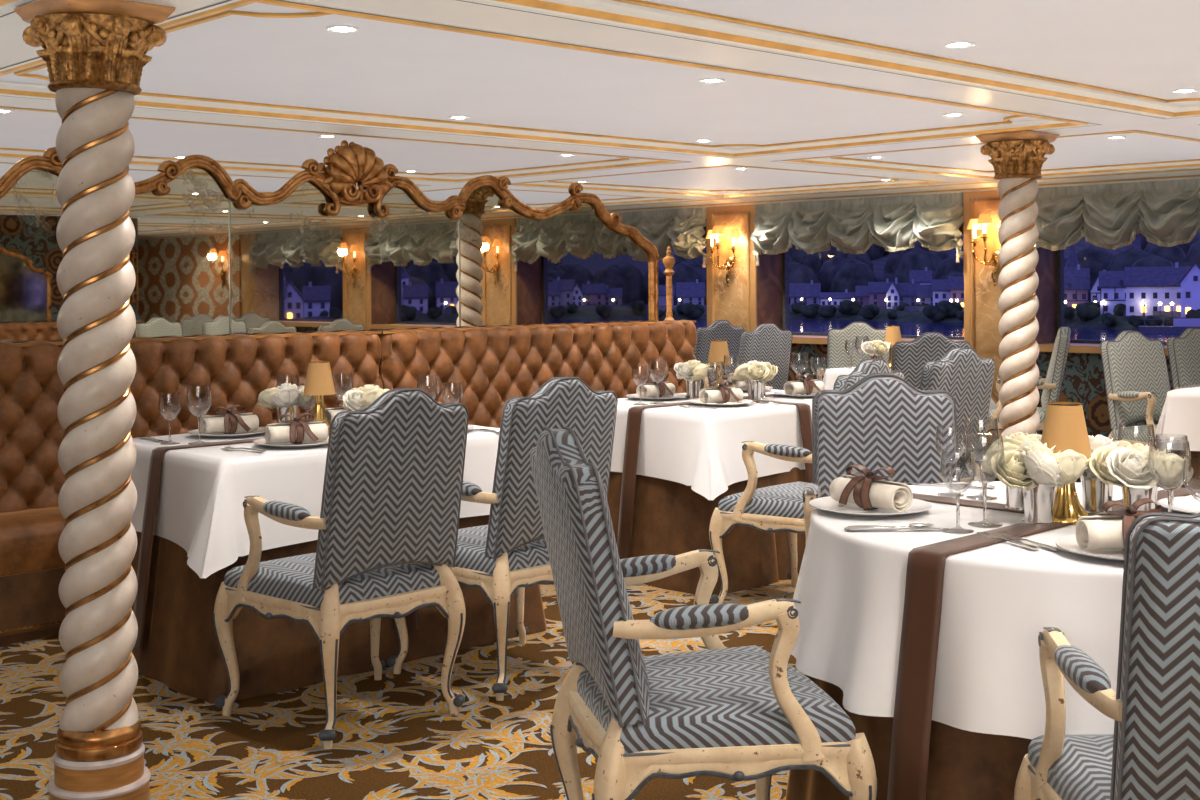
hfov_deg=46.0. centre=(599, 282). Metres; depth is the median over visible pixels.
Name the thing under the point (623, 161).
trim
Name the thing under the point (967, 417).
bowl
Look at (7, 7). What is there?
trim
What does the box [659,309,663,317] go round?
bush
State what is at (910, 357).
armchair
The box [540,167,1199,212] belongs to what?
trim
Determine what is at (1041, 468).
rose
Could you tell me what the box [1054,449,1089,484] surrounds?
rose
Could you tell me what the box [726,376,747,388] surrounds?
rolled napkin
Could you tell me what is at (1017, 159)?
twisted column
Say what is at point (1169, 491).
wine glass
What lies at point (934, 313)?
bush
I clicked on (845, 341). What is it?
wine glass
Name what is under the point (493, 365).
banquette
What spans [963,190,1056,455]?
pier
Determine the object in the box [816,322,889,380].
armchair
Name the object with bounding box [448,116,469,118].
recessed light
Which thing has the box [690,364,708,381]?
rose
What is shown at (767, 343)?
armchair
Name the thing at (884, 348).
rose
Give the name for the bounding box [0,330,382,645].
banquette
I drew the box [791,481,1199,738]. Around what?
tablecloth
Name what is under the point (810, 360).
wine glass
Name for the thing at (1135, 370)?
armchair
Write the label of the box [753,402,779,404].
table knife
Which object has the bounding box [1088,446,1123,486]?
rose
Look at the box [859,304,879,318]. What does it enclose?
bush
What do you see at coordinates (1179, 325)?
boat
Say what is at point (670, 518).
dining table
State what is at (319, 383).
table lamp
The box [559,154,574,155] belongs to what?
recessed light
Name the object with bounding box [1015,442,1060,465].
rose
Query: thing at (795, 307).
bush
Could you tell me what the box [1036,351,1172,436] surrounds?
wall
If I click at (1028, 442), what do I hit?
rose
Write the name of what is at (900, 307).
bush
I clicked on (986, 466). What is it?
rose
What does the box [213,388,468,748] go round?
armchair
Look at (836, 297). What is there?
house
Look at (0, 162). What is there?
trim
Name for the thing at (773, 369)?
rose
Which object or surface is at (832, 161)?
trim
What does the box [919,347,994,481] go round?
armchair
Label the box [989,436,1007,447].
rose
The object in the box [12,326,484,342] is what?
wall
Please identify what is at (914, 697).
table runner
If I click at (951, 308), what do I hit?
bush
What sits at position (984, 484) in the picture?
wine glass
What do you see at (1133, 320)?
bush
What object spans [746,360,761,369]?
rose
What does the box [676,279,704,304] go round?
house
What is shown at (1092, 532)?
rolled napkin
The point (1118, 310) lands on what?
bush
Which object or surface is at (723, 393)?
rolled napkin
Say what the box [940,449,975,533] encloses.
wine glass
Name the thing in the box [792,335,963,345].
trim
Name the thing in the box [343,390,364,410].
rose
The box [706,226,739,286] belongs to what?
wall sconce
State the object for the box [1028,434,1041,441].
rose
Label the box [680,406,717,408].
fork
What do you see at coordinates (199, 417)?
wine glass
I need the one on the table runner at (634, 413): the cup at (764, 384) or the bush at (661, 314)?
the cup at (764, 384)
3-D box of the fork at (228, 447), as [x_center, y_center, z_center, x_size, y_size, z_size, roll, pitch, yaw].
[-1.198,0.562,4.774,0.192,0.007,0.022,0,0,34]
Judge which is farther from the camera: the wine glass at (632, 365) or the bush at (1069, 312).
the bush at (1069, 312)
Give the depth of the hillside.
344.59 m
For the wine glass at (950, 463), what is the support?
on the tablecloth at (997, 599)
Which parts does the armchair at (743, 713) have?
edge trim, leg, backrest, leg, armrest, scroll trim, seat frame, edge trim, seat, armrest, leg, edge trim, scroll trim, leg, edge trim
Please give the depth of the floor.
4.16 m
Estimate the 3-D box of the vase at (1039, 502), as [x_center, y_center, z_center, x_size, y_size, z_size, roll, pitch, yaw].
[1.006,0.500,3.235,0.087,0.108,0.087,0,0,-44]
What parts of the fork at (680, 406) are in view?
handle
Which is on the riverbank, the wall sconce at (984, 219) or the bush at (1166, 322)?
the bush at (1166, 322)
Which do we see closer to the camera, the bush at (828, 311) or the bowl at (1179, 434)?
the bowl at (1179, 434)
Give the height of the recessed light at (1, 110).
0.008 m
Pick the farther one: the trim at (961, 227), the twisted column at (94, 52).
the trim at (961, 227)
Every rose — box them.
[258,387,279,408]
[271,386,301,407]
[276,383,298,390]
[296,385,311,406]
[343,387,361,409]
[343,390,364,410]
[359,384,378,394]
[360,388,385,407]
[674,362,692,380]
[686,360,702,372]
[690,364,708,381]
[732,364,750,381]
[745,363,768,381]
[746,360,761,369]
[760,364,777,382]
[861,341,875,355]
[871,340,881,347]
[872,342,889,354]
[981,442,1018,474]
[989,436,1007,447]
[991,450,1035,490]
[995,432,1039,445]
[997,447,1022,486]
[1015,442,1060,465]
[1018,441,1035,446]
[1021,449,1063,488]
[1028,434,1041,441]
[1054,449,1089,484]
[1082,444,1120,479]
[1088,435,1122,451]
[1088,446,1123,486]
[1106,448,1158,490]
[1111,440,1131,447]
[1121,443,1162,467]
[1145,453,1192,488]
[1157,449,1165,454]
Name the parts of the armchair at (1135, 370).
armrest, seat, backrest, seat frame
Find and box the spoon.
[847,523,933,526]
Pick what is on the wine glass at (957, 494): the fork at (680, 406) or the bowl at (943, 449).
the bowl at (943, 449)
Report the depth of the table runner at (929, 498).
3.54 m
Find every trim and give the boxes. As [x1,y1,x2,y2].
[0,0,38,17]
[0,0,1099,157]
[0,0,1199,204]
[0,106,688,182]
[0,162,430,192]
[422,188,693,208]
[457,0,1199,118]
[508,165,950,197]
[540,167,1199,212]
[702,219,705,242]
[771,130,1199,179]
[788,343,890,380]
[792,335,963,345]
[959,193,962,235]
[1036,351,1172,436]
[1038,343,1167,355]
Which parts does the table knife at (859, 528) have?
handle, blade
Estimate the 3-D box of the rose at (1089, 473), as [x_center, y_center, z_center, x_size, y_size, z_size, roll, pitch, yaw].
[1.185,0.424,3.324,0.093,0.089,0.115,0,0,44]
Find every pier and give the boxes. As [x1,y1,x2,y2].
[706,204,782,330]
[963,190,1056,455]
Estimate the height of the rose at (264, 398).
0.087 m
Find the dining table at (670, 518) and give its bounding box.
[607,467,806,595]
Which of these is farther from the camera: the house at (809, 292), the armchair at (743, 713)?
the house at (809, 292)
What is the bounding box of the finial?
[663,246,674,319]
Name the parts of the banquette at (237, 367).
nail trim, panel, backrest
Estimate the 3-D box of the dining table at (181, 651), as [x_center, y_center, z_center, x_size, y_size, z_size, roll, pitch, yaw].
[-1.040,0.951,5.251,1.417,0.744,1.012,0,0,-44]
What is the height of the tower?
13.400 m
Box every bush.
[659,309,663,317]
[663,309,674,316]
[676,303,683,313]
[680,303,704,318]
[791,302,806,312]
[799,303,820,317]
[817,305,836,317]
[840,300,861,314]
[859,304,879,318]
[887,310,897,318]
[896,302,909,310]
[922,305,947,320]
[937,300,962,316]
[956,311,963,320]
[1064,305,1075,319]
[1075,301,1100,320]
[1101,312,1117,326]
[1113,304,1125,315]
[1128,315,1143,327]
[1145,315,1162,325]
[1164,317,1179,325]
[1186,309,1199,318]
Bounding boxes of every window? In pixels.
[782,251,963,339]
[1057,249,1166,345]
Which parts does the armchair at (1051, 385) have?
edge trim, seat frame, seat, armrest, armrest, backrest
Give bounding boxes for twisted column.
[14,0,175,799]
[975,131,1058,438]
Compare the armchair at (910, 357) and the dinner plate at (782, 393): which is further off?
the armchair at (910, 357)
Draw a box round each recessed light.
[0,109,14,112]
[318,135,336,137]
[326,25,358,32]
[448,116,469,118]
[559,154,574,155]
[695,140,712,141]
[699,78,724,82]
[868,156,883,158]
[943,113,964,116]
[944,42,974,47]
[1107,136,1125,138]
[1173,89,1197,92]
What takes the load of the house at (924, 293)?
on the riverbank
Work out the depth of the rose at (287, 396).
5.28 m
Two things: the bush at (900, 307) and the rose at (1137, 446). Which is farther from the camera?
the bush at (900, 307)
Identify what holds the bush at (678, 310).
on the riverbank
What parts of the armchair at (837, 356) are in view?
armrest, backrest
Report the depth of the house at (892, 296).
285.85 m
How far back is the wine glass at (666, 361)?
6.54 m
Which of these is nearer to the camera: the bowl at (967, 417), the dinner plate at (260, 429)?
the bowl at (967, 417)
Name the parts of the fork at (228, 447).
handle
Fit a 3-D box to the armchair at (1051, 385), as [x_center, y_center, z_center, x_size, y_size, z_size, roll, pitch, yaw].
[2.790,0.795,9.361,0.638,1.016,0.628,0,0,16]
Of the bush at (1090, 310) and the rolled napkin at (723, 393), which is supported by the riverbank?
the bush at (1090, 310)
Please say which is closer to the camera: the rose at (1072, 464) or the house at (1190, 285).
the rose at (1072, 464)
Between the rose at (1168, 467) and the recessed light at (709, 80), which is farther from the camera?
the recessed light at (709, 80)
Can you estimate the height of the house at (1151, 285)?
8.500 m
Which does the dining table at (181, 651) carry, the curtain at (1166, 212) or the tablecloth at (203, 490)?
the tablecloth at (203, 490)
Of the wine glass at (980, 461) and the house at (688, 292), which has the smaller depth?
the wine glass at (980, 461)
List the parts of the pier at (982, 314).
pine frame, moulding, marble panel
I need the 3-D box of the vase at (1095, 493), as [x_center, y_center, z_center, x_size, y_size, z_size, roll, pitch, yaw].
[1.190,0.498,3.380,0.087,0.108,0.087,0,0,-44]
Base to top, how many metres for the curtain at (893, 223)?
0.540 m
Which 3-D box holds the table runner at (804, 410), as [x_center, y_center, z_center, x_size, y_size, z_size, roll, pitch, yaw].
[0.615,0.875,6.736,0.085,0.642,1.076,0,0,-44]
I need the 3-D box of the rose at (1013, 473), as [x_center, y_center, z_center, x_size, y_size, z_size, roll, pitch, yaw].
[0.948,0.428,3.228,0.114,0.086,0.091,0,0,-28]
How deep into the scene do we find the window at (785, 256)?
12.17 m
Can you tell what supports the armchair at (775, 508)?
on the floor
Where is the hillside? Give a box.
[658,231,1199,304]
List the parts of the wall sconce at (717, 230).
lamp shade, arm, lamp shade, arm, stem, arm, lamp shade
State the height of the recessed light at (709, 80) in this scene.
0.008 m
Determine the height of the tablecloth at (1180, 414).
0.331 m
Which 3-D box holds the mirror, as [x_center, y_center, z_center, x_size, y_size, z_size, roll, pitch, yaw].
[-2.269,-0.218,5.737,7.224,0.916,0.108,0,0,-44]
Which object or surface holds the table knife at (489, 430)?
on the tablecloth at (203, 490)
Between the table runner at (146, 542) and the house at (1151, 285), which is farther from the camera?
the house at (1151, 285)
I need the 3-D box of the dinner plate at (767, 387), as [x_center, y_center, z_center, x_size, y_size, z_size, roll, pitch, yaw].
[0.742,0.546,7.246,0.294,0.019,0.294,0,0,-44]
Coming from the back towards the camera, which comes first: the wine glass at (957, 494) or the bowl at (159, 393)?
the bowl at (159, 393)
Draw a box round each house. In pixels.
[658,285,674,304]
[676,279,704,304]
[789,280,820,304]
[819,289,856,304]
[855,286,868,304]
[868,279,894,305]
[884,278,900,308]
[894,279,919,305]
[909,267,931,284]
[917,281,932,304]
[931,279,949,305]
[949,276,963,306]
[1064,264,1089,307]
[1088,270,1105,303]
[1099,271,1125,314]
[1124,262,1192,315]
[1178,262,1199,317]
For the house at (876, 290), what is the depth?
295.29 m
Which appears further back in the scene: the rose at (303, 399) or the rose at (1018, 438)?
the rose at (303, 399)
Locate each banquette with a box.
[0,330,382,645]
[377,320,696,427]
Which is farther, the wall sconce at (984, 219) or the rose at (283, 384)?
the wall sconce at (984, 219)
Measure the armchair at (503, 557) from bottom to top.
1.016 m
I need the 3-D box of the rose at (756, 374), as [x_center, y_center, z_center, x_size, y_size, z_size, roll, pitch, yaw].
[0.737,0.421,6.631,0.112,0.085,0.091,0,0,25]
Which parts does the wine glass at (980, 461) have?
stem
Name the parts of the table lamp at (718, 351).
lamp shade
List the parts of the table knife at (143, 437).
handle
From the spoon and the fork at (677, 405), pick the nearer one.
the spoon
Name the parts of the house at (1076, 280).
timber frame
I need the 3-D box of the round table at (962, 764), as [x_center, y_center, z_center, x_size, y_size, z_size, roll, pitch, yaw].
[1.124,0.936,3.322,1.403,0.745,1.392,0,0,-31]
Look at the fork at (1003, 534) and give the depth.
2.97 m
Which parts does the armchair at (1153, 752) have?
leg, seat frame, scroll trim, seat, armrest, backrest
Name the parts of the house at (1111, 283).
timber frame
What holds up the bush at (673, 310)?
on the riverbank
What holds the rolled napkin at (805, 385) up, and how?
on the dinner plate at (782, 393)
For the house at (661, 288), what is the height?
5.900 m
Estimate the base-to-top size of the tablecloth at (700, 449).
0.331 m
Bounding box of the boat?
[1138,301,1199,333]
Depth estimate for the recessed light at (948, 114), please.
6.33 m
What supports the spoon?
on the tablecloth at (997, 599)
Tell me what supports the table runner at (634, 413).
on the tablecloth at (700, 449)
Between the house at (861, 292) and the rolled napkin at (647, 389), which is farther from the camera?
the house at (861, 292)
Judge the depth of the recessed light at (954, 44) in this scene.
4.45 m
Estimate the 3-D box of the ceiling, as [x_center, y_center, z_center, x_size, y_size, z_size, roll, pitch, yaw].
[0.763,-0.791,3.008,14.260,0.080,20.500,0,0,-44]
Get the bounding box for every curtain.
[609,207,706,267]
[750,192,963,265]
[1035,178,1199,250]
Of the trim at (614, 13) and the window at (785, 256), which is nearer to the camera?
the trim at (614, 13)
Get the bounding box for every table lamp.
[303,361,334,434]
[707,340,730,387]
[884,326,901,368]
[1041,402,1090,524]
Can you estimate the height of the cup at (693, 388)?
0.108 m
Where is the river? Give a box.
[501,319,1180,341]
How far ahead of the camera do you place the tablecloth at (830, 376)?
8.97 m
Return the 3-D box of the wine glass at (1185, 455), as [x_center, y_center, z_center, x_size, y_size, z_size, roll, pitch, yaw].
[1.287,0.462,3.017,0.079,0.180,0.079,0,0,-44]
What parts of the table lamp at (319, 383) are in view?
lamp shade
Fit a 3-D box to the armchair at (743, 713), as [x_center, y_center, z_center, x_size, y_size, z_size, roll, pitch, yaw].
[0.188,0.812,3.046,0.638,1.016,0.628,0,0,-13]
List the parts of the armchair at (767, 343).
armrest, backrest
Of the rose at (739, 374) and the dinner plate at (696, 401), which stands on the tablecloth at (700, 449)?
the dinner plate at (696, 401)
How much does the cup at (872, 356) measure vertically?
0.108 m
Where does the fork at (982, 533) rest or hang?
on the table runner at (914, 697)
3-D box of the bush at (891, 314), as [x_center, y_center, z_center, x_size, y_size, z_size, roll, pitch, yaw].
[57.267,6.221,277.151,2.036,1.788,2.611,0,0,43]
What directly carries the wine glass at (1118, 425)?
on the table runner at (914, 697)
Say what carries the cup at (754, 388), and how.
on the tablecloth at (700, 449)
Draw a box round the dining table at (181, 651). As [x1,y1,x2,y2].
[131,515,546,703]
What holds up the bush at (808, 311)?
on the riverbank
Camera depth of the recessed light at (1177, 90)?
5.57 m
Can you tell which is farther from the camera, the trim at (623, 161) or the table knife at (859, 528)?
the trim at (623, 161)
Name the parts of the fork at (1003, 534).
handle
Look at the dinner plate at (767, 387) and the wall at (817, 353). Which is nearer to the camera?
the dinner plate at (767, 387)
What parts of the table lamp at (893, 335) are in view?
lamp shade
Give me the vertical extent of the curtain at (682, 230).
0.548 m
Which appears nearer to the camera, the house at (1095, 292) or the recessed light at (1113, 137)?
the recessed light at (1113, 137)
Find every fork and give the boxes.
[222,448,262,453]
[225,446,266,451]
[677,405,714,407]
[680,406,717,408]
[977,531,1038,549]
[998,533,1061,550]
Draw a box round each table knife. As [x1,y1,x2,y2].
[140,436,168,441]
[472,429,499,432]
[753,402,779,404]
[844,526,947,530]
[908,482,994,488]
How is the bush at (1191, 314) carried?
on the riverbank
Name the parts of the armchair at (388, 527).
edge trim, leg, scroll trim, armrest, edge trim, leg, seat frame, edge trim, seat, leg, backrest, leg, edge trim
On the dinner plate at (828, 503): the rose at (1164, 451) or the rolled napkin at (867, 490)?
the rolled napkin at (867, 490)
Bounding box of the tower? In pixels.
[1065,244,1078,267]
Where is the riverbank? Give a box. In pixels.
[659,308,1174,329]
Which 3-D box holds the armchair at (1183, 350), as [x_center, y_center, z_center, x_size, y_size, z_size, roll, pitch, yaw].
[3.844,0.788,8.581,0.628,1.016,0.638,0,0,-26]
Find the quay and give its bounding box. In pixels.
[659,305,1185,318]
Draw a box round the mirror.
[0,140,658,341]
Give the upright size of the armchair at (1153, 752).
1.016 m
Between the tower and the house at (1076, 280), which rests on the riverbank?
the house at (1076, 280)
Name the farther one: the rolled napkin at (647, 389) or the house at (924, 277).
the house at (924, 277)
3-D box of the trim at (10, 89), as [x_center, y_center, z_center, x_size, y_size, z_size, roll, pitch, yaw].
[-0.052,-0.729,5.773,4.378,0.040,2.238,0,0,-44]
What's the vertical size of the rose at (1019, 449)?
0.090 m
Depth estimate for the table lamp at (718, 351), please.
6.89 m
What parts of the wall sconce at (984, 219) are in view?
lamp shade, arm, lamp shade, arm, stem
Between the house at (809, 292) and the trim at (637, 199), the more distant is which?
the house at (809, 292)
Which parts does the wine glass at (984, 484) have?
stem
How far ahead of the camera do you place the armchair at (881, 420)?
4.58 m
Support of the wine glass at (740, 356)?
on the tablecloth at (700, 449)
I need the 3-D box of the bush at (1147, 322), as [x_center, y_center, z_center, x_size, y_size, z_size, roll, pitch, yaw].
[84.695,5.969,216.020,2.283,2.005,2.928,0,0,-7]
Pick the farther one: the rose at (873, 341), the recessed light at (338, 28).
the rose at (873, 341)
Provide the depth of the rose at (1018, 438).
3.43 m
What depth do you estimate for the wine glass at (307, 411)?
5.32 m
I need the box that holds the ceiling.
[0,0,1199,203]
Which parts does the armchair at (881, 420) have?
scroll trim, armrest, backrest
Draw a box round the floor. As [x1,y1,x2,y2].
[0,472,1080,799]
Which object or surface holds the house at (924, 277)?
on the hillside
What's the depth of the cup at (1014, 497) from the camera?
3.42 m
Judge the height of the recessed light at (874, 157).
0.008 m
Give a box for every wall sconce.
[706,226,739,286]
[967,214,1000,285]
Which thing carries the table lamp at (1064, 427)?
on the table runner at (914, 697)
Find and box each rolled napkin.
[200,405,258,433]
[265,412,327,443]
[325,399,351,424]
[636,375,675,397]
[699,380,743,403]
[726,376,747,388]
[784,373,824,394]
[829,464,912,511]
[1075,498,1162,550]
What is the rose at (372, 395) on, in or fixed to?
in the cup
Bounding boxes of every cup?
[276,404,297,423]
[685,378,700,399]
[747,379,762,399]
[762,382,766,398]
[871,353,882,360]
[1004,485,1023,510]
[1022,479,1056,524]
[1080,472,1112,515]
[1120,482,1157,510]
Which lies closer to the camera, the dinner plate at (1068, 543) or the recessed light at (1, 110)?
the dinner plate at (1068, 543)
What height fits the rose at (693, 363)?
0.070 m
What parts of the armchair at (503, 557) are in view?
edge trim, leg, armrest, seat frame, leg, edge trim, seat, edge trim, leg, backrest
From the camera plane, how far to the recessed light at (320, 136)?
7.08 m
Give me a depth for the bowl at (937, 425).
3.68 m
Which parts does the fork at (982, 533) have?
handle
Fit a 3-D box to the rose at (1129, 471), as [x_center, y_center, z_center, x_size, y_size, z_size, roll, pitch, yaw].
[1.184,0.415,3.147,0.114,0.087,0.093,0,0,-28]
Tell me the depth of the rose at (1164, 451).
3.24 m
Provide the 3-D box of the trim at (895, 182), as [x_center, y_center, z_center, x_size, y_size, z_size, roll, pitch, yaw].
[0.910,-0.735,10.209,2.468,0.040,2.238,0,0,-44]
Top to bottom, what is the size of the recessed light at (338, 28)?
0.008 m
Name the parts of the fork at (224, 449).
handle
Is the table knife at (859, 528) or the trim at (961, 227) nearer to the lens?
the table knife at (859, 528)
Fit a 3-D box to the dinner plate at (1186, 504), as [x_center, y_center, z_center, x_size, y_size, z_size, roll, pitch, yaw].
[1.488,0.541,3.373,0.294,0.019,0.294,0,0,-44]
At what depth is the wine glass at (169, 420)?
4.99 m
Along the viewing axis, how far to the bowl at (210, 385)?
4.98 m
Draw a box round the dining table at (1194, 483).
[1166,450,1199,488]
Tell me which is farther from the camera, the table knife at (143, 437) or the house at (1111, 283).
the house at (1111, 283)
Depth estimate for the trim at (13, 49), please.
5.36 m
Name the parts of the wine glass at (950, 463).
stem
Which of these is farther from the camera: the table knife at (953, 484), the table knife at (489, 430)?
the table knife at (489, 430)
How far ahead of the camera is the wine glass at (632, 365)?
6.48 m
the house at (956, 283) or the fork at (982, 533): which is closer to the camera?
the fork at (982, 533)
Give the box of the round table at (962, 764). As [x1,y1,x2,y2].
[785,674,1031,799]
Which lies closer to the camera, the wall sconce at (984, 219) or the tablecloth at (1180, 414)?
the tablecloth at (1180, 414)
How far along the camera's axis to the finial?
8.33 m
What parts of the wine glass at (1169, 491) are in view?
stem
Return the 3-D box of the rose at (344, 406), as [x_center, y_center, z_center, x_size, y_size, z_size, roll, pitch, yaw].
[-0.914,0.432,5.274,0.089,0.086,0.118,0,0,-28]
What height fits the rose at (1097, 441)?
0.070 m
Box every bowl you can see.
[158,393,181,419]
[186,385,211,414]
[908,523,933,526]
[935,425,965,461]
[940,449,975,492]
[964,417,998,460]
[965,435,1004,483]
[1148,440,1191,490]
[1155,434,1188,461]
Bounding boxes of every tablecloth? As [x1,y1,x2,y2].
[131,425,499,578]
[610,389,812,499]
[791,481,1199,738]
[822,367,997,408]
[1151,386,1199,450]
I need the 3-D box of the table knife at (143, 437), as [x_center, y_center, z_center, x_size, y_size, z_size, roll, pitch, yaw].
[-1.606,0.564,5.093,0.020,0.010,0.234,0,0,-42]
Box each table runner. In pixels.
[133,438,261,649]
[263,426,417,630]
[617,394,780,558]
[753,400,811,482]
[887,487,1199,799]
[913,493,1023,513]
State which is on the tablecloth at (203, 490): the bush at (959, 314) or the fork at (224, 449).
the fork at (224, 449)
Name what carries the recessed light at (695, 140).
in the ceiling
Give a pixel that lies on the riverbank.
(1122, 323)
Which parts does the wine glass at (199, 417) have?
stem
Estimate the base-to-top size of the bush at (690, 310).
3.429 m
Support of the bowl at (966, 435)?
on the wine glass at (984, 484)
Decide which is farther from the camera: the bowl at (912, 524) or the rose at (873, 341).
the rose at (873, 341)
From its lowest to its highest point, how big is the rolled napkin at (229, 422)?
0.105 m
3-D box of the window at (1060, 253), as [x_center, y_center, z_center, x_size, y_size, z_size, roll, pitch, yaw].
[4.053,0.003,9.616,0.050,0.858,2.009,0,0,-44]
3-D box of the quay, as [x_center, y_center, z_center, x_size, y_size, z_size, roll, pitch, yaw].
[109.443,4.994,134.655,182.287,1.250,508.479,0,0,-44]
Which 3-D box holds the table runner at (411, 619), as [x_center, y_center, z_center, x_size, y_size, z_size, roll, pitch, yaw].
[-1.026,0.885,5.265,0.085,0.642,1.046,0,0,-44]
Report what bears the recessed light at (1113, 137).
in the ceiling
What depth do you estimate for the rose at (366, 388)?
5.23 m
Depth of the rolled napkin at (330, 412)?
5.49 m
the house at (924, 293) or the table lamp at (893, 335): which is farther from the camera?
the house at (924, 293)
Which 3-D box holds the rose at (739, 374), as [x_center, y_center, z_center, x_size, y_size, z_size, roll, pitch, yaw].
[0.678,0.427,6.675,0.115,0.087,0.089,0,0,-43]
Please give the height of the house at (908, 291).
6.100 m
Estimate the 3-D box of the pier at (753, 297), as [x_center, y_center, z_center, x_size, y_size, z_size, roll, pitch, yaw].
[1.278,0.319,12.286,0.452,1.985,0.556,0,0,-44]
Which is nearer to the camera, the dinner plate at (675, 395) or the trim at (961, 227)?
the dinner plate at (675, 395)
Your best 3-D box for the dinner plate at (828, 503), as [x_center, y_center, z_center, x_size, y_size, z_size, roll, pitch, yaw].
[0.656,0.546,3.431,0.294,0.019,0.294,0,0,-44]
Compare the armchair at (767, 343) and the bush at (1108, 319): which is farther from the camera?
the bush at (1108, 319)
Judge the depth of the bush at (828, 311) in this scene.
291.49 m
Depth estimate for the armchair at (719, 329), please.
11.29 m
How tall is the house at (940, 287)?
6.700 m
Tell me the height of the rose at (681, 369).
0.088 m
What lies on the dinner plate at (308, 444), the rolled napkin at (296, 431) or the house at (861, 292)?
the rolled napkin at (296, 431)
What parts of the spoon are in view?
handle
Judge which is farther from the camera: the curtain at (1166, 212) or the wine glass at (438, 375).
the curtain at (1166, 212)
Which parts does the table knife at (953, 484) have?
blade, handle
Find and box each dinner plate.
[188,427,264,437]
[253,436,330,448]
[626,393,686,400]
[689,399,753,406]
[741,386,772,391]
[774,391,815,397]
[809,496,931,516]
[1055,535,1128,561]
[1157,496,1199,514]
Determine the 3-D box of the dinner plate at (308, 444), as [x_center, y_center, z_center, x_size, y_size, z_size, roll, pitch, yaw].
[-1.056,0.557,4.914,0.294,0.019,0.294,0,0,-44]
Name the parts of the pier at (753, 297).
moulding, marble panel, pine frame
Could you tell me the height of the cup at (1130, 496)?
0.108 m
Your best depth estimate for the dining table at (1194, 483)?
7.03 m
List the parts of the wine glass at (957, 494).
stem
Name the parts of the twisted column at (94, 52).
moulding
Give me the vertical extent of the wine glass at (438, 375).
0.205 m
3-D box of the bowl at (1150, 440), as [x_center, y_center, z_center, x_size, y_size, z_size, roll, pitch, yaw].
[1.250,0.402,3.099,0.089,0.111,0.089,0,0,-44]
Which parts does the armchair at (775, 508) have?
edge trim, leg, scroll trim, edge trim, seat frame, seat, armrest, leg, backrest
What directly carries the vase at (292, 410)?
on the tablecloth at (203, 490)
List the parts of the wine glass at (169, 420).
stem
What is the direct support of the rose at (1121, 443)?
in the vase at (1095, 493)
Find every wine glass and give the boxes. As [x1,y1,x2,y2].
[158,393,181,444]
[186,385,211,443]
[297,399,313,418]
[417,375,439,401]
[632,365,648,404]
[648,361,666,403]
[723,356,740,386]
[810,360,825,380]
[845,341,856,368]
[935,425,965,496]
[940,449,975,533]
[964,417,998,499]
[965,435,1004,527]
[1117,425,1155,448]
[1148,440,1191,512]
[1155,434,1188,511]
[1182,455,1199,501]
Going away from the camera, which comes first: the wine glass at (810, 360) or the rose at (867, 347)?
the wine glass at (810, 360)
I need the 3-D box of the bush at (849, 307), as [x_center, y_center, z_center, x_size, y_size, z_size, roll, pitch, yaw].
[51.407,5.003,289.329,4.492,3.076,3.502,0,0,9]
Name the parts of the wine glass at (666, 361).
stem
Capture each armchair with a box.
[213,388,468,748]
[387,377,617,700]
[530,427,877,799]
[694,320,743,390]
[703,323,791,389]
[709,359,903,603]
[802,373,959,541]
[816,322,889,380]
[891,332,971,388]
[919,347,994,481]
[979,326,1070,466]
[1012,512,1199,799]
[1100,330,1190,450]
[1167,328,1199,389]
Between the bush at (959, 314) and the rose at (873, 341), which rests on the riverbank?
the bush at (959, 314)
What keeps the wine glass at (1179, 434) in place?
on the tablecloth at (997, 599)
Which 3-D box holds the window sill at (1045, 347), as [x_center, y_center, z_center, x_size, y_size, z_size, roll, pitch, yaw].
[3.931,0.458,9.498,0.435,0.050,2.005,0,0,-44]
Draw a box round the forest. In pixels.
[658,233,1199,304]

